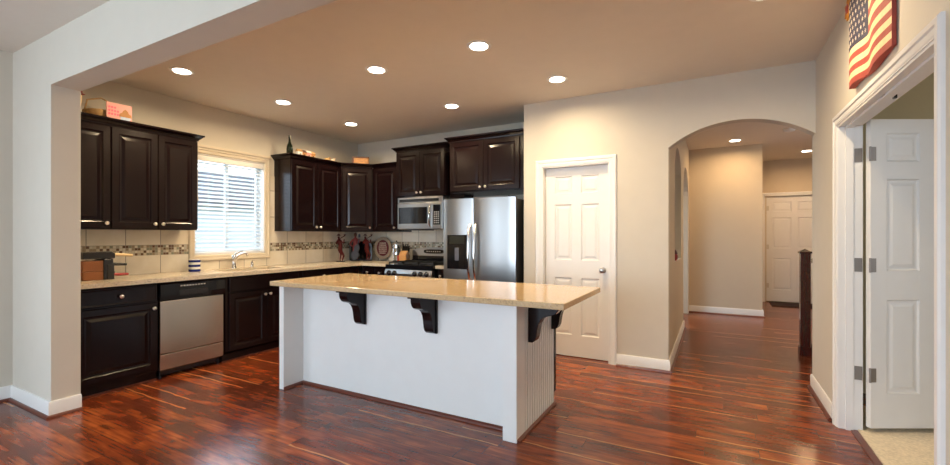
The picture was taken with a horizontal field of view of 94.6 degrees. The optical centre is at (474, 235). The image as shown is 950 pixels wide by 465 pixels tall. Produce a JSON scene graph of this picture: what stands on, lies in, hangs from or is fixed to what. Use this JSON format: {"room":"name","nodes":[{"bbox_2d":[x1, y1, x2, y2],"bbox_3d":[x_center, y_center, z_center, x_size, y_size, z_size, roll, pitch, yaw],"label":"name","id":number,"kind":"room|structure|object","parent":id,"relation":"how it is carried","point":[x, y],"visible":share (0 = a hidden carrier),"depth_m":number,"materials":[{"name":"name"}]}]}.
{"room":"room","nodes":[
{"label":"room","id":0,"kind":"room"},
{"bbox_2d":[0,50,12,386],"bbox_3d":[-5.105,-0.075,0.962,0.120,2.740,5.785,0,0,29],"label":"wall","id":1,"kind":"structure","parent":0,"point":[6,58],"depth_m":3.44,"materials":[{"name":"beige paint"}]},
{"bbox_2d":[0,385,81,415],"bbox_3d":[-4.660,1.233,0.873,0.746,0.100,5.855,0,0,29],"label":"baseboard","id":2,"kind":"structure","parent":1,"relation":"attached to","point":[47,407],"depth_m":3.22,"materials":[{"name":"white paint"}]},
{"bbox_2d":[0,397,82,419],"bbox_3d":[-4.652,1.286,0.868,0.764,0.018,5.855,0,0,29],"label":"trim","id":3,"kind":"structure","parent":1,"relation":"attached to","point":[36,412],"depth_m":3.21,"materials":[{"name":"brown wood"}]},
{"bbox_2d":[51,0,336,90],"bbox_3d":[-0.842,-1.260,2.023,4.880,0.370,0.170,0,0,29],"label":"beam","id":4,"kind":"structure","parent":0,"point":[115,39],"depth_m":2.55,"materials":[{"name":"beige paint"}]},
{"bbox_2d":[81,81,357,260],"bbox_3d":[-2.845,-0.075,5.309,0.150,2.740,4.020,0,0,29],"label":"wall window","id":5,"kind":"structure","parent":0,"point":[220,128],"depth_m":4.99,"materials":[{"name":"beige paint"}]},
{"bbox_2d":[81,112,112,229],"bbox_3d":[-3.406,-0.538,3.749,0.363,0.972,0.366,0,0,29],"label":"upper cabinet","id":6,"kind":"object","parent":5,"relation":"attached to","point":[95,129],"visible":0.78,"depth_m":3.74,"materials":[{"name":"brown wood"}]},
{"bbox_2d":[82,97,108,116],"bbox_3d":[-3.340,-1.099,3.915,0.260,0.267,0.260,0,0,29],"label":"straw basket","id":7,"kind":"object","parent":6,"relation":"on","point":[101,112],"visible":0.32,"depth_m":3.81,"materials":[{"name":"brown wicker"}]},
{"bbox_2d":[82,108,105,116],"bbox_3d":[-3.340,-1.034,3.915,0.260,0.135,0.260,0,0,29],"label":"bowl","id":8,"kind":"object","parent":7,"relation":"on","point":[101,112],"depth_m":3.80,"materials":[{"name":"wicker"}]},
{"bbox_2d":[101,118,204,229],"bbox_3d":[-3.129,-0.538,4.257,0.363,0.972,0.787,0,0,29],"label":"upper cabinet","id":9,"kind":"object","parent":5,"relation":"attached to","point":[154,169],"visible":0.91,"depth_m":4.13,"materials":[{"name":"brown wood"}]},
{"bbox_2d":[106,101,131,121],"bbox_3d":[-3.176,-1.069,3.910,0.017,0.205,0.190,0,0,29],"label":"sign","id":10,"kind":"object","parent":9,"relation":"on","point":[113,110],"visible":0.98,"depth_m":3.90,"materials":[{"name":"pink paper"}]},
{"bbox_2d":[81,176,357,274],"bbox_3d":[-2.758,-0.187,5.303,0.008,1.136,3.745,0,0,29],"label":"tiled wall","id":11,"kind":"structure","parent":5,"relation":"attached to","point":[145,264],"depth_m":4.65,"materials":[{"name":"beige tile"}]},
{"bbox_2d":[81,242,349,255],"bbox_3d":[-2.752,0.149,5.302,0.004,0.101,3.718,0,0,29],"label":"trim","id":12,"kind":"structure","parent":11,"relation":"attached to","point":[136,250],"depth_m":4.54,"materials":[{"name":"tile"}]},
{"bbox_2d":[340,162,373,231],"bbox_3d":[-1.741,-0.538,6.474,0.651,0.972,0.695,0,0,29],"label":"upper cabinet","id":13,"kind":"object","parent":11,"relation":"attached to","point":[356,178],"visible":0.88,"depth_m":6.25,"materials":[{"name":"brown wood"}]},
{"bbox_2d":[352,157,368,163],"bbox_3d":[-1.665,-1.050,6.380,0.240,0.168,0.110,0,0,-11],"label":"box","id":14,"kind":"object","parent":13,"relation":"on","point":[364,160],"visible":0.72,"depth_m":6.33,"materials":[{"name":"orange paint"}]},
{"bbox_2d":[195,154,262,253],"bbox_3d":[-2.879,-0.343,5.156,0.067,1.097,0.820,0,0,29],"label":"window blind","id":15,"kind":"object","parent":5,"relation":"attached to","point":[204,158],"visible":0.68,"depth_m":5.14,"materials":[{"name":"white plastic"}]},
{"bbox_2d":[188,144,271,260],"bbox_3d":[-2.902,-0.355,5.169,0.185,1.283,1.000,0,0,29],"label":"window","id":16,"kind":"structure","parent":5,"relation":"attached to","point":[206,150],"depth_m":5.35,"materials":[{"name":"white paint"}]},
{"bbox_2d":[271,152,340,231],"bbox_3d":[-2.233,-0.538,5.893,0.363,0.972,0.897,0,0,29],"label":"upper cabinet","id":17,"kind":"object","parent":5,"relation":"attached to","point":[307,188],"visible":1,"depth_m":5.66,"materials":[{"name":"brown wood"}]},
{"bbox_2d":[286,135,292,152],"bbox_3d":[-2.385,-1.125,5.638,0.080,0.318,0.079,0,0,29],"label":"bottle","id":18,"kind":"object","parent":17,"relation":"on","point":[289,148],"visible":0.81,"depth_m":5.62,"materials":[{"name":"green glass"}]},
{"bbox_2d":[295,149,302,154],"bbox_3d":[-2.263,-1.038,5.634,0.065,0.144,0.078,0,0,29],"label":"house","id":19,"kind":"object","parent":17,"relation":"on","point":[298,151],"visible":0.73,"depth_m":5.61,"materials":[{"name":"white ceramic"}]},
{"bbox_2d":[0,0,846,160],"bbox_3d":[0.759,-1.495,2.948,8.700,0.100,14.900,0,0,29],"label":"ceiling","id":20,"kind":"structure","parent":0,"point":[316,60],"depth_m":3.52,"materials":[{"name":"paint"}]},
{"bbox_2d":[168,67,194,74],"bbox_3d":[-2.577,-1.440,3.851,0.194,0.009,0.194,0,0,29],"label":"recessed light","id":21,"kind":"object","parent":20,"relation":"in","point":[179,70],"visible":1,"depth_m":3.84,"materials":[{"name":"white plastic"}]},
{"bbox_2d":[273,99,292,104],"bbox_3d":[-2.083,-1.440,4.754,0.194,0.009,0.194,0,0,29],"label":"recessed light","id":22,"kind":"object","parent":20,"relation":"in","point":[278,101],"visible":1,"depth_m":4.74,"materials":[{"name":"white plastic"}]},
{"bbox_2d":[343,122,358,125],"bbox_3d":[-1.607,-1.440,5.685,0.194,0.009,0.194,0,0,29],"label":"recessed light","id":23,"kind":"object","parent":20,"relation":"in","point":[345,123],"visible":1,"depth_m":5.68,"materials":[{"name":"white plastic"}]},
{"bbox_2d":[365,65,387,73],"bbox_3d":[-0.860,-1.440,3.823,0.194,0.009,0.194,0,0,29],"label":"recessed light","id":24,"kind":"object","parent":20,"relation":"in","point":[373,69],"visible":1,"depth_m":3.80,"materials":[{"name":"white plastic"}]},
{"bbox_2d":[443,103,459,108],"bbox_3d":[-0.261,-1.440,4.897,0.194,0.009,0.194,0,0,29],"label":"recessed light","id":25,"kind":"object","parent":20,"relation":"in","point":[451,105],"visible":1,"depth_m":4.88,"materials":[{"name":"white plastic"}]},
{"bbox_2d":[466,40,490,51],"bbox_3d":[0.029,-1.440,3.344,0.194,0.009,0.194,0,0,29],"label":"recessed light","id":26,"kind":"object","parent":20,"relation":"in","point":[478,45],"visible":1,"depth_m":3.33,"materials":[{"name":"white plastic"}]},
{"bbox_2d":[547,75,567,82],"bbox_3d":[0.760,-1.440,4.053,0.194,0.009,0.194,0,0,29],"label":"recessed light","id":27,"kind":"object","parent":20,"relation":"in","point":[558,78],"visible":1,"depth_m":4.04,"materials":[{"name":"white plastic"}]},
{"bbox_2d":[728,139,741,141],"bbox_3d":[3.959,-1.440,6.668,0.194,0.009,0.194,0,0,29],"label":"recessed light","id":28,"kind":"object","parent":20,"relation":"in","point":[733,140],"visible":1,"depth_m":6.64,"materials":[{"name":"white plastic"}]},
{"bbox_2d":[783,128,794,131],"bbox_3d":[4.258,-1.423,5.934,0.140,0.045,0.140,0,0,29],"label":"smoke detector","id":29,"kind":"object","parent":20,"relation":"attached to","point":[785,129],"visible":0.88,"depth_m":5.89,"materials":[{"name":"white plastic"}]},
{"bbox_2d":[358,122,523,273],"bbox_3d":[-0.429,-0.075,6.220,3.213,2.740,0.100,0,0,29],"label":"wall","id":30,"kind":"structure","parent":0,"point":[380,151],"depth_m":6.47,"materials":[{"name":"beige paint"}]},
{"bbox_2d":[373,162,411,231],"bbox_3d":[-1.213,-0.538,6.369,0.445,0.972,0.373,0,0,29],"label":"upper cabinet","id":31,"kind":"object","parent":30,"relation":"attached to","point":[385,201],"visible":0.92,"depth_m":6.23,"materials":[{"name":"brown wood"}]},
{"bbox_2d":[358,230,443,260],"bbox_3d":[-0.495,0.145,6.195,3.105,0.500,0.008,0,0,29],"label":"tiled wall","id":32,"kind":"structure","parent":30,"relation":"attached to","point":[424,235],"depth_m":6.47,"materials":[{"name":"beige tile"}]},
{"bbox_2d":[371,242,443,248],"bbox_3d":[-0.496,0.149,6.189,3.101,0.101,0.004,0,0,29],"label":"trim","id":33,"kind":"structure","parent":32,"relation":"attached to","point":[412,245],"depth_m":6.37,"materials":[{"name":"tile"}]},
{"bbox_2d":[391,141,449,197],"bbox_3d":[-0.662,-0.867,6.038,0.904,0.683,0.423,0,0,29],"label":"upper cabinet","id":34,"kind":"object","parent":30,"relation":"attached to","point":[423,170],"visible":0.89,"depth_m":5.86,"materials":[{"name":"brown wood"}]},
{"bbox_2d":[398,196,449,230],"bbox_3d":[-0.660,-0.290,6.004,0.735,0.444,0.462,0,0,29],"label":"microwave","id":35,"kind":"object","parent":34,"relation":"attached to","point":[414,213],"visible":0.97,"depth_m":5.84,"materials":[{"name":"silver metal"}]},
{"bbox_2d":[450,193,472,198],"bbox_3d":[-0.176,-0.785,5.863,0.216,0.640,0.256,0,0,29],"label":"filler panel","id":36,"kind":"object","parent":30,"relation":"attached to","point":[455,196],"visible":0.04,"depth_m":5.76,"materials":[{"name":"brown wood"}]},
{"bbox_2d":[444,128,523,196],"bbox_3d":[0.234,-0.857,5.411,1.037,0.673,0.663,0,0,29],"label":"upper cabinet","id":37,"kind":"object","parent":30,"relation":"attached to","point":[489,163],"visible":0.94,"depth_m":5.13,"materials":[{"name":"brown wood"}]},
{"bbox_2d":[0,301,933,464],"bbox_3d":[0.759,1.339,2.948,8.700,0.112,14.900,0,0,29],"label":"floor","id":38,"kind":"structure","parent":0,"point":[736,392],"depth_m":3.01,"materials":[{"name":"brown wood"}]},
{"bbox_2d":[13,33,80,400],"bbox_3d":[-3.342,-0.075,3.392,0.820,2.740,0.170,0,0,29],"label":"wall pier","id":39,"kind":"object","parent":38,"relation":"on","point":[46,116],"visible":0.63,"depth_m":3.23,"materials":[{"name":"beige paint"}]},
{"bbox_2d":[81,283,157,398],"bbox_3d":[-3.216,0.858,3.774,0.633,0.874,0.618,0,0,29],"label":"base cabinet","id":40,"kind":"object","parent":38,"relation":"on","point":[119,324],"visible":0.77,"depth_m":3.65,"materials":[{"name":"brown wood"}]},
{"bbox_2d":[156,278,224,378],"bbox_3d":[-2.925,0.862,4.308,0.602,0.866,0.586,0,0,29],"label":"dishwasher","id":41,"kind":"object","parent":38,"relation":"on","point":[190,312],"visible":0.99,"depth_m":4.14,"materials":[{"name":"silver metal"}]},
{"bbox_2d":[219,271,299,362],"bbox_3d":[-2.557,0.858,4.979,0.633,0.874,0.935,0,0,29],"label":"base cabinet","id":42,"kind":"object","parent":38,"relation":"on","point":[250,304],"visible":0.61,"depth_m":4.69,"materials":[{"name":"brown wood"}]},
{"bbox_2d":[81,260,393,288],"bbox_3d":[-2.265,0.401,5.030,1.135,0.039,3.735,0,0,29],"label":"countertop","id":43,"kind":"structure","parent":42,"relation":"on","point":[135,279],"depth_m":4.49,"materials":[{"name":"beige stone"}]},
{"bbox_2d":[81,251,132,280],"bbox_3d":[-3.225,0.261,3.824,0.190,0.240,0.371,0,0,29],"label":"knife block","id":44,"kind":"object","parent":43,"relation":"on","point":[101,267],"visible":0.91,"depth_m":3.73,"materials":[{"name":"brown wood"}]},
{"bbox_2d":[188,259,200,271],"bbox_3d":[-2.969,0.317,4.635,0.112,0.128,0.112,0,0,29],"label":"striped canister","id":45,"kind":"object","parent":43,"relation":"on","point":[194,265],"visible":1,"depth_m":4.59,"materials":[{"name":"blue ceramic"}]},
{"bbox_2d":[231,250,247,267],"bbox_3d":[-2.692,0.278,5.061,0.248,0.206,0.113,0,0,15],"label":"faucet","id":46,"kind":"object","parent":43,"relation":"on","point":[234,257],"visible":0.97,"depth_m":5.04,"materials":[{"name":"silver metal"}]},
{"bbox_2d":[336,234,345,261],"bbox_3d":[-1.914,0.181,6.303,0.176,0.401,0.096,0,0,18],"label":"sculpture","id":47,"kind":"object","parent":43,"relation":"on","point":[339,241],"visible":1,"depth_m":6.29,"materials":[{"name":"red metal"}]},
{"bbox_2d":[349,232,359,260],"bbox_3d":[-1.779,0.169,6.495,0.168,0.423,0.147,0,0,1],"label":"sculpture","id":48,"kind":"object","parent":43,"relation":"on","point":[355,254],"visible":1,"depth_m":6.44,"materials":[{"name":"pink paint"}]},
{"bbox_2d":[349,241,371,259],"bbox_3d":[-1.746,0.236,6.696,0.357,0.290,0.018,0,0,5],"label":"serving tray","id":49,"kind":"object","parent":43,"relation":"on","point":[362,256],"visible":0.58,"depth_m":6.68,"materials":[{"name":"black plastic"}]},
{"bbox_2d":[363,234,372,260],"bbox_3d":[-1.576,0.181,6.482,0.176,0.401,0.096,0,0,18],"label":"sculpture","id":50,"kind":"object","parent":43,"relation":"on","point":[365,240],"visible":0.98,"depth_m":6.47,"materials":[{"name":"red metal"}]},
{"bbox_2d":[374,237,391,260],"bbox_3d":[-1.389,0.202,6.589,0.280,0.361,0.105,0,0,9],"label":"oval plaque","id":51,"kind":"object","parent":43,"relation":"on","point":[382,247],"visible":1,"depth_m":6.59,"materials":[{"name":"ceramic"}]},
{"bbox_2d":[393,241,400,260],"bbox_3d":[-1.124,0.229,6.373,0.157,0.304,0.119,0,0,29],"label":"press","id":52,"kind":"object","parent":43,"relation":"on","point":[396,247],"visible":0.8,"depth_m":6.34,"materials":[{"name":"silver metal"}]},
{"bbox_2d":[399,244,409,260],"bbox_3d":[-1.004,0.254,6.279,0.110,0.254,0.188,0,0,14],"label":"knife block","id":53,"kind":"object","parent":43,"relation":"on","point":[404,254],"visible":0.89,"depth_m":6.23,"materials":[{"name":"brown wood"}]},
{"bbox_2d":[300,267,340,277],"bbox_3d":[-2.172,0.858,5.681,0.633,0.874,0.660,0,0,29],"label":"base cabinet","id":54,"kind":"object","parent":38,"relation":"on","point":[328,271],"visible":0.11,"depth_m":5.51,"materials":[{"name":"brown wood"}]},
{"bbox_2d":[341,266,358,273],"bbox_3d":[-1.948,0.858,6.125,0.600,0.874,0.330,0,0,29],"label":"base cabinet","id":55,"kind":"object","parent":38,"relation":"on","point":[351,269],"visible":0.08,"depth_m":5.96,"materials":[{"name":"brown wood"}]},
{"bbox_2d":[362,266,384,274],"bbox_3d":[-1.239,0.858,6.237,0.495,0.874,0.618,0,0,29],"label":"base cabinet","id":56,"kind":"object","parent":38,"relation":"on","point":[375,270],"visible":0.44,"depth_m":6.01,"materials":[{"name":"brown wood"}]},
{"bbox_2d":[384,247,443,277],"bbox_3d":[-0.713,0.708,5.888,0.755,1.075,0.726,0,0,29],"label":"range","id":57,"kind":"object","parent":38,"relation":"on","point":[423,262],"visible":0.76,"depth_m":5.73,"materials":[{"name":"silver metal"}]},
{"bbox_2d":[385,263,443,270],"bbox_3d":[-0.719,0.413,5.877,0.755,0.060,0.580,0,0,29],"label":"cooktop","id":58,"kind":"object","parent":57,"relation":"in","point":[396,266],"depth_m":5.62,"materials":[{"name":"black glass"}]},
{"bbox_2d":[279,286,563,443],"bbox_3d":[-0.404,0.858,3.473,2.405,0.875,0.874,0,0,29],"label":"kitchen island","id":59,"kind":"object","parent":38,"relation":"on","point":[486,365],"visible":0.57,"depth_m":3.24,"materials":[{"name":"white paint"}]},
{"bbox_2d":[270,273,599,309],"bbox_3d":[-0.393,0.400,3.427,2.510,0.038,0.890,0,0,29],"label":"island countertop","id":60,"kind":"structure","parent":59,"relation":"on","point":[530,295],"depth_m":3.11,"materials":[{"name":"beige stone"}]},
{"bbox_2d":[437,269,443,277],"bbox_3d":[-0.268,0.858,5.706,0.190,0.874,0.618,0,0,29],"label":"base cabinet","id":61,"kind":"object","parent":38,"relation":"on","point":[440,272],"visible":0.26,"depth_m":5.48,"materials":[{"name":"brown wood"}]},
{"bbox_2d":[435,265,443,268],"bbox_3d":[-0.263,0.401,5.709,0.195,0.039,0.622,0,0,29],"label":"countertop","id":62,"kind":"structure","parent":61,"relation":"on","point":[438,266],"depth_m":5.46,"materials":[{"name":"beige stone"}]},
{"bbox_2d":[444,195,523,282],"bbox_3d":[0.192,0.424,5.301,0.935,1.732,0.837,0,0,29],"label":"refrigerator","id":63,"kind":"object","parent":38,"relation":"on","point":[484,237],"visible":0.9,"depth_m":4.96,"materials":[{"name":"silver metal"}]},
{"bbox_2d":[769,302,811,308],"bbox_3d":[5.889,1.287,8.028,0.780,0.016,0.500,0,0,29],"label":"doormat","id":64,"kind":"object","parent":38,"relation":"on","point":[778,304],"visible":0.56,"depth_m":8.10,"materials":[{"name":"fabric"}]},
{"bbox_2d":[798,249,811,356],"bbox_3d":[3.569,0.720,4.738,0.112,1.150,0.112,0,0,29],"label":"newel post","id":65,"kind":"object","parent":38,"relation":"on","point":[804,346],"visible":0.97,"depth_m":4.70,"materials":[{"name":"brown wood"}]},
{"bbox_2d":[524,104,531,282],"bbox_3d":[0.749,-0.075,5.131,0.100,2.740,0.680,0,0,29],"label":"wall","id":66,"kind":"structure","parent":0,"point":[527,108],"depth_m":4.83,"materials":[{"name":"beige paint"}]},
{"bbox_2d":[532,60,815,359],"bbox_3d":[1.804,-0.075,4.239,2.607,2.740,0.130,0,0,29],"label":"wall","id":67,"kind":"structure","parent":0,"point":[640,125],"depth_m":4.23,"materials":[{"name":"beige paint"}]},
{"bbox_2d":[536,154,616,364],"bbox_3d":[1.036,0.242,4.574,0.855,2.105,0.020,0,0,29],"label":"trim","id":68,"kind":"structure","parent":67,"relation":"attached to","point":[612,159],"depth_m":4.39,"materials":[{"name":"white paint"}]},
{"bbox_2d":[546,165,607,360],"bbox_3d":[1.069,0.281,4.633,0.685,2.015,0.105,0,0,29],"label":"door","id":69,"kind":"structure","parent":67,"relation":"in","point":[576,197],"depth_m":4.63,"materials":[{"name":"white paint"}]},
{"bbox_2d":[670,139,688,354],"bbox_3d":[2.707,-0.075,5.871,0.120,2.740,3.600,0,0,29],"label":"wall","id":70,"kind":"structure","parent":0,"point":[679,154],"depth_m":5.70,"materials":[{"name":"beige paint"}]},
{"bbox_2d":[616,320,684,370],"bbox_3d":[2.166,1.233,5.235,0.491,0.100,2.256,0,0,29],"label":"baseboard","id":71,"kind":"structure","parent":70,"relation":"attached to","point":[646,362],"depth_m":4.27,"materials":[{"name":"white paint"}]},
{"bbox_2d":[616,327,685,372],"bbox_3d":[2.169,1.286,5.223,0.509,0.018,2.274,0,0,29],"label":"trim","id":72,"kind":"structure","parent":70,"relation":"attached to","point":[682,336],"depth_m":4.30,"materials":[{"name":"brown wood"}]},
{"bbox_2d":[689,144,761,309],"bbox_3d":[3.316,-0.075,8.702,3.860,2.740,1.950,0,0,29],"label":"wall","id":73,"kind":"structure","parent":0,"point":[725,183],"depth_m":7.16,"materials":[{"name":"beige paint"}]},
{"bbox_2d":[689,305,763,315],"bbox_3d":[3.495,1.233,8.595,3.476,0.100,1.966,0,0,29],"label":"baseboard","id":74,"kind":"structure","parent":73,"relation":"attached to","point":[691,307],"depth_m":7.13,"materials":[{"name":"white paint"}]},
{"bbox_2d":[689,311,764,317],"bbox_3d":[3.498,1.286,8.582,3.494,0.018,1.984,0,0,29],"label":"trim","id":75,"kind":"structure","parent":73,"relation":"attached to","point":[689,311],"depth_m":7.12,"materials":[{"name":"brown wood"}]},
{"bbox_2d":[762,158,811,301],"bbox_3d":[6.743,-0.075,8.005,3.060,2.740,0.120,0,0,29],"label":"wall","id":76,"kind":"structure","parent":0,"point":[791,175],"depth_m":8.38,"materials":[{"name":"beige paint"}]},
{"bbox_2d":[762,191,811,301],"bbox_3d":[6.060,0.235,8.299,1.080,2.120,0.020,0,0,29],"label":"trim","id":77,"kind":"structure","parent":76,"relation":"attached to","point":[764,195],"depth_m":8.53,"materials":[{"name":"white paint"}]},
{"bbox_2d":[766,196,811,302],"bbox_3d":[6.051,0.265,8.330,0.945,2.020,0.105,0,0,29],"label":"door","id":78,"kind":"structure","parent":76,"relation":"in","point":[788,218],"depth_m":8.40,"materials":[{"name":"white paint"}]},
{"bbox_2d":[812,0,949,464],"bbox_3d":[0.731,-0.075,-0.309,0.120,2.740,9.160,0,0,29],"label":"wall","id":79,"kind":"structure","parent":0,"point":[833,93],"depth_m":3.15,"materials":[{"name":"beige paint"}]},
{"bbox_2d":[808,385,831,420],"bbox_3d":[2.676,1.286,3.403,0.035,0.018,0.780,0,0,29],"label":"trim","id":80,"kind":"structure","parent":79,"relation":"attached to","point":[817,399],"depth_m":3.33,"materials":[{"name":"brown wood"}]},
{"bbox_2d":[810,374,831,418],"bbox_3d":[2.684,1.233,3.398,0.017,0.100,0.780,0,0,29],"label":"baseboard","id":81,"kind":"structure","parent":79,"relation":"attached to","point":[825,400],"depth_m":3.34,"materials":[{"name":"white paint"}]},
{"bbox_2d":[854,148,861,379],"bbox_3d":[2.533,0.191,2.894,0.040,1.529,0.003,0,0,29],"label":"hinges","id":82,"kind":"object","parent":79,"relation":"attached to","point":[857,152],"depth_m":2.89,"materials":[{"name":"metal"}]},
{"bbox_2d":[851,430,882,464],"bbox_3d":[2.161,1.342,2.260,0.040,0.106,1.500,0,0,29],"label":"trim","id":83,"kind":"structure","parent":79,"relation":"attached to","point":[858,436],"depth_m":2.65,"materials":[{"name":"brown wood"}]},
{"bbox_2d":[848,0,896,88],"bbox_3d":[2.061,-1.105,2.292,0.038,0.518,0.660,0,0,29],"label":"flag","id":84,"kind":"object","parent":79,"relation":"attached to","point":[872,23],"visible":1,"depth_m":2.27,"materials":[{"name":"multicoloured fabric"}]},
{"bbox_2d":[845,0,849,21],"bbox_3d":[2.239,-1.360,2.634,0.018,0.140,0.140,0,0,29],"label":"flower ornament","id":85,"kind":"object","parent":84,"relation":"attached to","point":[848,1],"visible":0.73,"depth_m":2.63,"materials":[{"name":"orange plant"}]},
{"bbox_2d":[838,40,933,430],"bbox_3d":[2.144,0.277,2.269,0.128,2.037,1.504,0,0,29],"label":"trim","id":86,"kind":"structure","parent":79,"relation":"attached to","point":[850,130],"depth_m":2.90,"materials":[{"name":"white paint"}]},
{"bbox_2d":[832,11,945,464],"bbox_3d":[2.082,0.242,2.303,0.020,2.105,1.640,0,0,29],"label":"trim","id":87,"kind":"structure","parent":79,"relation":"attached to","point":[935,30],"depth_m":1.60,"materials":[{"name":"white paint"}]},
{"bbox_2d":[866,119,933,427],"bbox_3d":[2.931,0.250,2.858,0.748,2.010,0.045,0,0,0],"label":"door","id":88,"kind":"structure","parent":79,"relation":"in","point":[899,152],"depth_m":2.85,"materials":[{"name":"white paint"}]},
{"bbox_2d":[863,72,933,393],"bbox_3d":[4.175,-0.075,3.118,2.630,2.740,0.120,0,0,29],"label":"wall","id":89,"kind":"structure","parent":0,"point":[918,102],"depth_m":3.48,"materials":[{"name":"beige paint"}]},
{"label":"outside","id":90,"kind":"structure","parent":0,"visible":0},
{"bbox_3d":[-17.422,1.645,15.239,34.800,0.100,70.000,0,0,29],"label":"floor","id":91,"kind":"structure","parent":90,"visible":0},
{"bbox_2d":[195,172,253,248],"bbox_3d":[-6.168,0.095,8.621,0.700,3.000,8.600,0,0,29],"label":"neighbor house","id":92,"kind":"structure","parent":91,"relation":"on","point":[204,173],"depth_m":9.65,"materials":[{"name":"grey"}]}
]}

